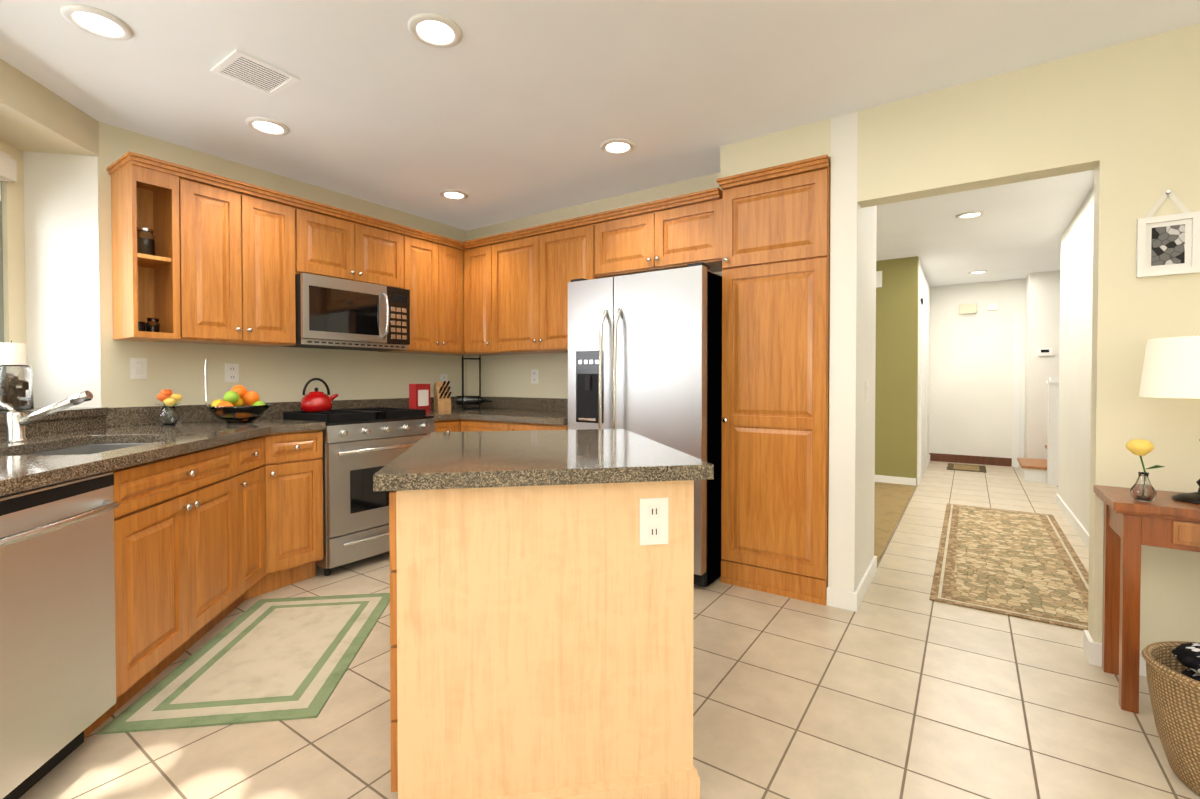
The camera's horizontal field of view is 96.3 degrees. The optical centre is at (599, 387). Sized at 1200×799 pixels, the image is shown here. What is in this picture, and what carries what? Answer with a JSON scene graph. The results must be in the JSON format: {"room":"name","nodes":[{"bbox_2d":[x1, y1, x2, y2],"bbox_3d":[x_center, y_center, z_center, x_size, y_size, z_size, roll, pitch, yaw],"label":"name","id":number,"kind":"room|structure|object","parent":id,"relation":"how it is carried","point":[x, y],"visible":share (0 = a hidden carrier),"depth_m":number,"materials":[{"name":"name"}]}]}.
{"room":"kitchen","nodes":[
{"label":"kitchen","id":0,"kind":"room"},
{"bbox_2d":[0,58,98,364],"bbox_3d":[-2.275,-0.082,-0.294,0.500,2.500,6.200,0,1,-11],"label":"wall","id":1,"kind":"structure","parent":0,"point":[35,116],"depth_m":2.63,"materials":[{"name":"beige paint"}]},
{"bbox_2d":[0,151,16,342],"bbox_3d":[-2.751,-0.509,1.773,0.120,1.245,1.790,0,1,-11],"label":"window","id":2,"kind":"structure","parent":1,"relation":"in","point":[8,169],"depth_m":2.62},
{"bbox_2d":[23,122,466,407],"bbox_3d":[-2.111,-0.143,3.945,0.500,2.500,3.144,1,1,34],"label":"wall","id":3,"kind":"structure","parent":0,"point":[73,347],"depth_m":2.85,"materials":[{"name":"beige paint"}]},
{"bbox_2d":[130,358,146,378],"bbox_3d":[-2.504,-0.103,2.920,0.012,0.115,0.072,1,1,34],"label":"switch plate","id":4,"kind":"object","parent":3,"relation":"attached to","point":[138,368],"visible":1,"depth_m":2.92,"materials":[{"name":"white plastic"}]},
{"bbox_2d":[146,163,295,346],"bbox_3d":[-2.165,-0.697,3.122,0.328,0.881,0.620,1,1,34],"label":"upper cabinet","id":5,"kind":"object","parent":3,"relation":"attached to","point":[228,261],"depth_m":2.95,"materials":[{"name":"brown wood"}]},
{"bbox_2d":[138,321,141,330],"bbox_3d":[-2.402,-0.308,2.839,0.064,0.070,0.140,0,1,10],"label":"cup","id":6,"kind":"object","parent":5,"relation":"in","point":[139,322],"depth_m":2.79,"materials":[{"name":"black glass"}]},
{"bbox_2d":[137,227,154,255],"bbox_3d":[-2.377,-0.749,2.806,0.083,0.152,0.084,1,1,34],"label":"jar","id":7,"kind":"object","parent":5,"relation":"in","point":[145,240],"visible":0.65,"depth_m":2.78,"materials":[{"name":"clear glass"}]},
{"bbox_2d":[142,318,159,331],"bbox_3d":[-2.310,-0.315,2.779,0.051,0.085,0.052,1,1,34],"label":"cup","id":8,"kind":"object","parent":5,"relation":"in","point":[152,325],"depth_m":2.80,"materials":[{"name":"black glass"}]},
{"bbox_2d":[225,363,238,381],"bbox_3d":[-2.252,-0.089,3.291,0.008,0.115,0.072,1,1,34],"label":"electrical outlet plate","id":9,"kind":"object","parent":3,"relation":"attached to","point":[231,372],"visible":1,"depth_m":3.29,"materials":[{"name":"white plastic"}]},
{"bbox_2d":[294,199,401,288],"bbox_3d":[-1.774,-0.925,3.687,0.328,0.441,0.759,1,1,34],"label":"upper cabinet","id":10,"kind":"object","parent":3,"relation":"attached to","point":[329,242],"depth_m":3.55,"materials":[{"name":"brown wood"}]},
{"bbox_2d":[279,273,409,350],"bbox_3d":[-1.718,-0.484,3.655,0.459,0.430,0.753,1,1,34],"label":"microwave","id":11,"kind":"object","parent":10,"relation":"attached to","point":[337,313],"visible":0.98,"depth_m":3.50,"materials":[{"name":"silver metal"}]},
{"bbox_2d":[378,227,433,354],"bbox_3d":[-1.454,-0.712,4.156,0.328,0.881,0.371,1,1,34],"label":"upper cabinet","id":12,"kind":"object","parent":3,"relation":"attached to","point":[415,244],"depth_m":4.02,"materials":[{"name":"brown wood"}]},
{"bbox_2d":[440,374,446,381],"bbox_3d":[-1.340,-0.058,4.618,0.008,0.115,0.072,1,1,34],"label":"electrical outlet plate","id":13,"kind":"object","parent":3,"relation":"attached to","point":[443,377],"visible":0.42,"depth_m":4.61,"materials":[{"name":"white plastic"}]},
{"bbox_2d":[0,0,1199,285],"bbox_3d":[1.256,-1.405,2.646,9.100,0.060,12.800,1,1,34],"label":"ceiling","id":14,"kind":"structure","parent":0,"point":[504,110],"depth_m":2.42,"materials":[{"name":"paint"}]},
{"bbox_2d":[60,3,132,39],"bbox_3d":[-1.876,-1.359,2.009,0.200,0.012,0.200,1,1,34],"label":"recessed light","id":15,"kind":"object","parent":14,"relation":"in","point":[96,22],"visible":1,"depth_m":2.00,"materials":[{"name":"white glass"}]},
{"bbox_2d":[211,49,299,96],"bbox_3d":[-1.504,-1.366,2.347,0.250,0.008,0.250,1,1,34],"label":"ceiling vent","id":16,"kind":"object","parent":14,"relation":"in","point":[238,66],"visible":1,"depth_m":2.34,"materials":[{"name":"white metal"}]},
{"bbox_2d":[245,117,289,135],"bbox_3d":[-1.748,-1.371,2.831,0.200,0.012,0.200,1,1,34],"label":"recessed light","id":17,"kind":"object","parent":14,"relation":"in","point":[267,126],"visible":0.98,"depth_m":2.82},
{"bbox_2d":[408,13,461,47],"bbox_3d":[-0.630,-1.360,2.056,0.200,0.012,0.200,1,1,34],"label":"recessed light","id":18,"kind":"object","parent":14,"relation":"in","point":[435,30],"visible":1,"depth_m":2.05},
{"bbox_2d":[440,190,467,199],"bbox_3d":[-1.053,-1.386,3.876,0.200,0.012,0.200,1,1,34],"label":"recessed light","id":19,"kind":"object","parent":14,"relation":"in","point":[454,194],"visible":1,"depth_m":3.87,"materials":[{"name":"white glass"}]},
{"bbox_2d":[600,138,634,154],"bbox_3d":[0.102,-1.374,3.076,0.200,0.012,0.200,1,1,34],"label":"recessed light","id":20,"kind":"object","parent":14,"relation":"in","point":[618,146],"visible":1,"depth_m":3.07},
{"bbox_2d":[956,211,985,218],"bbox_3d":[2.998,-1.393,4.350,0.200,0.012,0.200,1,1,34],"label":"recessed light","id":21,"kind":"object","parent":14,"relation":"in","point":[970,214],"visible":1,"depth_m":4.34,"materials":[{"name":"white glass"}]},
{"bbox_2d":[968,270,987,273],"bbox_3d":[4.689,-1.427,6.670,0.200,0.012,0.200,1,1,34],"label":"recessed light","id":22,"kind":"object","parent":14,"relation":"in","point":[979,272],"visible":0.92,"depth_m":6.65,"materials":[{"name":"white glass"}]},
{"bbox_2d":[19,461,1199,798],"bbox_3d":[1.256,1.155,2.684,9.100,0.060,12.800,1,1,34],"label":"floor","id":23,"kind":"structure","parent":0,"point":[897,685],"depth_m":1.86,"materials":[{"name":"beige tile"}]},
{"bbox_2d":[0,472,118,798],"bbox_3d":[-1.750,0.709,1.399,0.625,0.867,0.598,0,1,-11],"label":"dishwasher","id":24,"kind":"object","parent":23,"relation":"on","point":[57,646],"visible":0.96,"depth_m":1.50,"materials":[{"name":"silver metal"}]},
{"bbox_2d":[84,727,87,738],"bbox_3d":[-1.942,0.803,2.099,1.004,0.660,1.005,1,1,34],"label":"base cabinet","id":25,"kind":"object","parent":23,"relation":"on","point":[86,730],"depth_m":1.75,"materials":[{"name":"brown wood"}]},
{"bbox_2d":[88,439,315,734],"bbox_3d":[-1.674,0.696,2.164,0.639,0.872,0.683,1,1,34],"label":"base cabinet","id":26,"kind":"object","parent":23,"relation":"on","point":[206,540],"depth_m":2.25,"materials":[{"name":"brown wood"}]},
{"bbox_2d":[97,593,389,734],"bbox_3d":[-1.382,1.125,2.341,0.680,0.009,1.080,0,1,-8],"label":"kitchen rug","id":27,"kind":"object","parent":23,"relation":"on","point":[266,660],"visible":0.98,"depth_m":2.15,"materials":[{"name":"beige fabric"}]},
{"bbox_2d":[249,431,307,442],"bbox_3d":[-2.117,0.689,2.656,0.836,0.872,0.851,1,1,34],"label":"base cabinet","id":28,"kind":"object","parent":23,"relation":"on","point":[289,437],"depth_m":2.97,"materials":[{"name":"brown wood"}]},
{"bbox_2d":[0,412,325,496],"bbox_3d":[-1.828,0.289,1.196,1.742,0.324,1.858,1,1,34],"label":"countertop","id":29,"kind":"structure","parent":28,"relation":"on","point":[66,444],"depth_m":2.30,"materials":[{"name":"stone"}]},
{"bbox_2d":[304,430,323,560],"bbox_3d":[-1.952,0.682,3.145,0.676,0.872,0.367,1,1,34],"label":"base cabinet","id":30,"kind":"object","parent":23,"relation":"on","point":[315,437],"depth_m":3.11,"materials":[{"name":"brown wood"}]},
{"bbox_2d":[283,407,434,575],"bbox_3d":[-1.588,0.633,3.582,0.681,0.957,0.754,1,1,34],"label":"range","id":31,"kind":"object","parent":23,"relation":"on","point":[362,447],"visible":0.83,"depth_m":3.28,"materials":[{"name":"silver metal"}]},
{"bbox_2d":[300,378,338,411],"bbox_3d":[-1.847,0.045,3.536,0.188,0.218,0.224,1,1,34],"label":"kettle","id":32,"kind":"object","parent":31,"relation":"on","point":[316,400],"visible":1,"depth_m":3.47,"materials":[{"name":"red metal"}]},
{"bbox_2d":[434,419,459,431],"bbox_3d":[-1.332,0.669,4.030,0.695,0.872,0.262,1,1,34],"label":"base cabinet","id":33,"kind":"object","parent":23,"relation":"on","point":[453,425],"depth_m":3.88,"materials":[{"name":"brown wood"}]},
{"bbox_2d":[460,419,567,431],"bbox_3d":[-0.468,0.670,3.927,1.002,0.872,0.687,1,1,34],"label":"base cabinet","id":34,"kind":"object","parent":23,"relation":"on","point":[466,425],"depth_m":3.73,"materials":[{"name":"brown wood"}]},
{"bbox_2d":[0,396,567,423],"bbox_3d":[-1.833,0.267,2.674,1.440,0.324,4.288,1,1,34],"label":"backsplash","id":35,"kind":"structure","parent":34,"relation":"on","point":[503,409],"depth_m":3.75,"materials":[{"name":"stone"}]},
{"bbox_2d":[0,341,33,410],"bbox_3d":[-2.707,-0.054,2.475,0.136,0.322,0.136,1,1,34],"label":"candle jar","id":36,"kind":"object","parent":35,"relation":"on","point":[16,384],"visible":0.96,"depth_m":2.44,"materials":[{"name":"clear glass"}]},
{"bbox_2d":[0,391,92,441],"bbox_3d":[-2.241,0.113,2.167,0.253,0.202,0.253,1,1,34],"label":"faucet","id":37,"kind":"object","parent":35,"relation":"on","point":[16,422],"visible":1,"depth_m":2.15,"materials":[{"name":"silver metal"}]},
{"bbox_2d":[153,389,182,425],"bbox_3d":[-2.321,0.107,2.896,0.121,0.194,0.123,1,1,34],"label":"vase","id":38,"kind":"object","parent":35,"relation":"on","point":[168,416],"visible":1,"depth_m":2.87,"materials":[{"name":"clear glass"}]},
{"bbox_2d":[205,359,270,422],"bbox_3d":[-2.074,0.020,3.082,0.310,0.363,0.318,1,1,34],"label":"fruit bowl","id":39,"kind":"object","parent":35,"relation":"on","point":[239,404],"visible":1,"depth_m":3.01,"materials":[{"name":"black glass"}]},
{"bbox_2d":[409,384,430,411],"bbox_3d":[-1.346,0.080,4.019,0.062,0.215,0.170,0,1,19],"label":"box","id":40,"kind":"object","parent":35,"relation":"on","point":[419,396],"visible":0.83,"depth_m":3.98,"materials":[{"name":"red cardboard"}]},
{"bbox_2d":[434,381,451,410],"bbox_3d":[-1.252,0.065,4.295,0.100,0.237,0.211,0,1,-31],"label":"knife block","id":41,"kind":"object","parent":35,"relation":"on","point":[442,398],"visible":1,"depth_m":4.27,"materials":[{"name":"brown wood"}]},
{"bbox_2d":[456,355,491,409],"bbox_3d":[-1.063,-0.046,4.487,0.246,0.454,0.246,1,1,34],"label":"wine rack","id":42,"kind":"object","parent":35,"relation":"on","point":[462,400],"visible":1,"depth_m":4.46,"materials":[{"name":"metal"}]},
{"bbox_2d":[540,400,567,424],"bbox_3d":[-0.686,0.158,4.085,1.550,0.140,0.660,1,1,34],"label":"countertop","id":43,"kind":"structure","parent":34,"relation":"on","point":[552,412],"depth_m":4.05,"materials":[{"name":"stone"}]},
{"bbox_2d":[389,489,699,798],"bbox_3d":[-0.207,0.690,1.890,1.274,0.892,1.250,1,1,34],"label":"kitchen island","id":44,"kind":"object","parent":23,"relation":"on","point":[541,608],"depth_m":1.40,"materials":[{"name":"brown wood"}]},
{"bbox_2d":[373,429,713,532],"bbox_3d":[-0.215,0.220,1.882,1.358,0.040,1.358,1,1,34],"label":"island countertop","id":45,"kind":"structure","parent":44,"relation":"on","point":[566,481],"depth_m":1.42,"materials":[{"name":"stone"}]},
{"bbox_2d":[568,262,721,586],"bbox_3d":[0.319,0.205,3.353,0.912,1.770,0.676,1,1,34],"label":"refrigerator","id":46,"kind":"object","parent":23,"relation":"on","point":[645,354],"visible":0.67,"depth_m":3.05,"materials":[{"name":"silver metal"}]},
{"bbox_2d":[716,154,830,605],"bbox_3d":[1.018,-0.031,3.063,0.590,2.300,0.410,1,1,34],"label":"pantry cabinet","id":47,"kind":"object","parent":23,"relation":"on","point":[775,355],"visible":1,"depth_m":2.90,"materials":[{"name":"brown wood"}]},
{"bbox_2d":[874,482,915,563],"bbox_3d":[0.719,1.073,5.825,4.455,0.012,3.130,1,1,34],"label":"floor carpet","id":48,"kind":"object","parent":23,"relation":"on","point":[891,502],"visible":0.21,"depth_m":4.77,"materials":[{"name":"beige carpet"}]},
{"bbox_2d":[947,463,986,472],"bbox_3d":[4.827,1.056,7.084,0.420,0.008,0.600,1,1,34],"label":"doormat","id":49,"kind":"object","parent":23,"relation":"on","point":[966,467],"visible":1,"depth_m":7.07,"materials":[{"name":"beige fabric"}]},
{"bbox_2d":[929,503,1088,630],"bbox_3d":[2.805,1.105,3.718,0.760,0.009,2.660,1,1,34],"label":"rug","id":50,"kind":"object","parent":23,"relation":"on","point":[1024,565],"visible":0.83,"depth_m":3.29,"materials":[{"name":"beige fabric"}]},
{"bbox_2d":[1017,377,1058,485],"bbox_3d":[6.038,-0.195,5.721,2.460,2.552,0.905,1,1,34],"label":"stairs","id":51,"kind":"structure","parent":23,"relation":"on","point":[1039,470],"depth_m":5.93,"materials":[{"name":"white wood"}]},
{"bbox_2d":[1094,485,1199,713],"bbox_3d":[2.109,0.769,1.896,0.500,0.735,0.387,1,1,34],"label":"console table","id":52,"kind":"object","parent":23,"relation":"on","point":[1163,519],"visible":1,"depth_m":1.88,"materials":[{"name":"brown wood"}]},
{"bbox_2d":[1126,439,1164,501],"bbox_3d":[1.928,0.292,1.900,0.101,0.216,0.072,1,1,34],"label":"bud vase","id":53,"kind":"object","parent":52,"relation":"on","point":[1142,489],"visible":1,"depth_m":1.89,"materials":[{"name":"clear glass"}]},
{"bbox_2d":[1139,335,1199,503],"bbox_3d":[2.132,0.086,1.885,0.344,0.630,0.344,1,1,34],"label":"table lamp","id":54,"kind":"object","parent":52,"relation":"on","point":[1171,367],"visible":0.98,"depth_m":1.86,"materials":[{"name":"white fabric"}]},
{"bbox_2d":[1141,641,1199,795],"bbox_3d":[1.917,0.937,1.425,0.691,0.408,0.443,1,1,34],"label":"basket","id":55,"kind":"object","parent":23,"relation":"on","point":[1173,674],"visible":1,"depth_m":1.53,"materials":[{"name":"wicker"}]},
{"bbox_2d":[467,23,1199,651],"bbox_3d":[2.007,-0.124,2.610,7.800,2.500,0.680,1,1,34],"label":"wall","id":56,"kind":"structure","parent":0,"point":[1122,120],"depth_m":2.26,"materials":[{"name":"beige paint"}]},
{"bbox_2d":[430,235,461,354],"bbox_3d":[-1.301,-0.714,4.319,0.397,0.881,0.316,1,1,34],"label":"upper cabinet","id":57,"kind":"object","parent":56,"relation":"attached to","point":[445,253],"depth_m":4.24,"materials":[{"name":"brown wood"}]},
{"bbox_2d":[462,235,497,354],"bbox_3d":[-0.883,-0.715,4.370,0.394,0.881,0.393,1,1,34],"label":"upper cabinet","id":58,"kind":"object","parent":56,"relation":"attached to","point":[479,256],"depth_m":4.26,"materials":[{"name":"brown wood"}]},
{"bbox_2d":[531,369,537,383],"bbox_3d":[-0.532,-0.090,4.375,0.072,0.115,0.008,1,1,34],"label":"electrical outlet plate","id":59,"kind":"object","parent":56,"relation":"attached to","point":[534,376],"visible":1,"depth_m":4.37,"materials":[{"name":"white plastic"}]},
{"bbox_2d":[498,215,593,354],"bbox_3d":[-0.376,-0.710,4.061,1.036,0.881,0.328,1,1,34],"label":"upper cabinet","id":60,"kind":"object","parent":56,"relation":"attached to","point":[536,265],"depth_m":3.90,"materials":[{"name":"brown wood"}]},
{"bbox_2d":[594,187,722,278],"bbox_3d":[0.430,-0.945,3.504,0.920,0.395,0.328,1,1,34],"label":"upper cabinet","id":61,"kind":"object","parent":56,"relation":"attached to","point":[666,234],"depth_m":3.34,"materials":[{"name":"brown wood"}]},
{"bbox_2d":[850,556,876,611],"bbox_3d":[1.478,1.076,2.983,0.014,0.090,0.694,1,1,34],"label":"baseboard","id":62,"kind":"structure","parent":56,"relation":"attached to","point":[852,601],"depth_m":2.86,"materials":[{"name":"white wood"}]},
{"bbox_2d":[1083,631,1146,676],"bbox_3d":[3.398,1.101,1.263,3.362,0.090,0.034,1,1,34],"label":"baseboard","id":63,"kind":"structure","parent":56,"relation":"attached to","point":[1092,650],"depth_m":2.19,"materials":[{"name":"white wood"}]},
{"bbox_2d":[1136,190,1199,277],"bbox_3d":[2.176,-0.594,2.059,0.170,0.326,0.022,1,1,34],"label":"picture frame","id":64,"kind":"object","parent":56,"relation":"attached to","point":[1166,245],"visible":1,"depth_m":2.06,"materials":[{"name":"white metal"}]},
{"bbox_2d":[875,256,921,485],"bbox_3d":[1.598,-0.190,7.174,4.555,2.500,0.120,1,1,34],"label":"wall","id":65,"kind":"structure","parent":0,"point":[897,300],"depth_m":5.94,"materials":[{"name":"green paint"}]},
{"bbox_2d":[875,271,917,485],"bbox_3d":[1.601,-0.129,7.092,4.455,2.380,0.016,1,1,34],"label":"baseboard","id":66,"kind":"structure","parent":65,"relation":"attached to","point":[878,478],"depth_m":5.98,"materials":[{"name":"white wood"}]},
{"bbox_2d":[919,266,930,480],"bbox_3d":[4.091,-0.186,6.869,0.140,2.500,2.160,1,1,34],"label":"wall","id":67,"kind":"structure","parent":0,"point":[924,286],"depth_m":6.67,"materials":[{"name":"white paint"}]},
{"bbox_2d":[931,271,1054,458],"bbox_3d":[6.097,-0.182,6.600,4.020,2.500,0.570,1,1,34],"label":"wall","id":68,"kind":"structure","parent":0,"point":[943,376],"depth_m":7.35,"materials":[{"name":"white paint"}]},
{"bbox_2d":[930,311,1025,466],"bbox_3d":[5.178,0.016,7.417,1.075,2.080,0.030,1,1,34],"label":"door frame","id":69,"kind":"structure","parent":68,"relation":"attached to","point":[1019,320],"depth_m":7.15,"materials":[{"name":"white wood"}]},
{"bbox_2d":[959,303,997,313],"bbox_3d":[5.191,-1.089,7.379,0.430,0.130,0.050,1,1,34],"label":"door chime","id":70,"kind":"object","parent":68,"relation":"attached to","point":[967,308],"visible":1,"depth_m":7.40,"materials":[{"name":"beige paint"}]},
{"bbox_2d":[1037,348,1051,355],"bbox_3d":[5.499,-0.438,6.645,0.140,0.090,0.026,1,1,34],"label":"thermostat","id":71,"kind":"object","parent":68,"relation":"attached to","point":[1044,352],"visible":1,"depth_m":6.64,"materials":[{"name":"white plastic"}]},
{"bbox_2d":[1055,186,1093,532],"bbox_3d":[3.397,-0.139,3.608,0.120,2.500,3.660,1,1,34],"label":"wall","id":72,"kind":"structure","parent":0,"point":[1074,281],"depth_m":4.27,"materials":[{"name":"white paint"}]},
{"bbox_2d":[1056,493,1088,549],"bbox_3d":[3.308,1.066,3.614,0.014,0.090,3.540,1,1,34],"label":"baseboard","id":73,"kind":"structure","parent":72,"relation":"attached to","point":[1078,527],"depth_m":4.21,"materials":[{"name":"white wood"}]}
]}

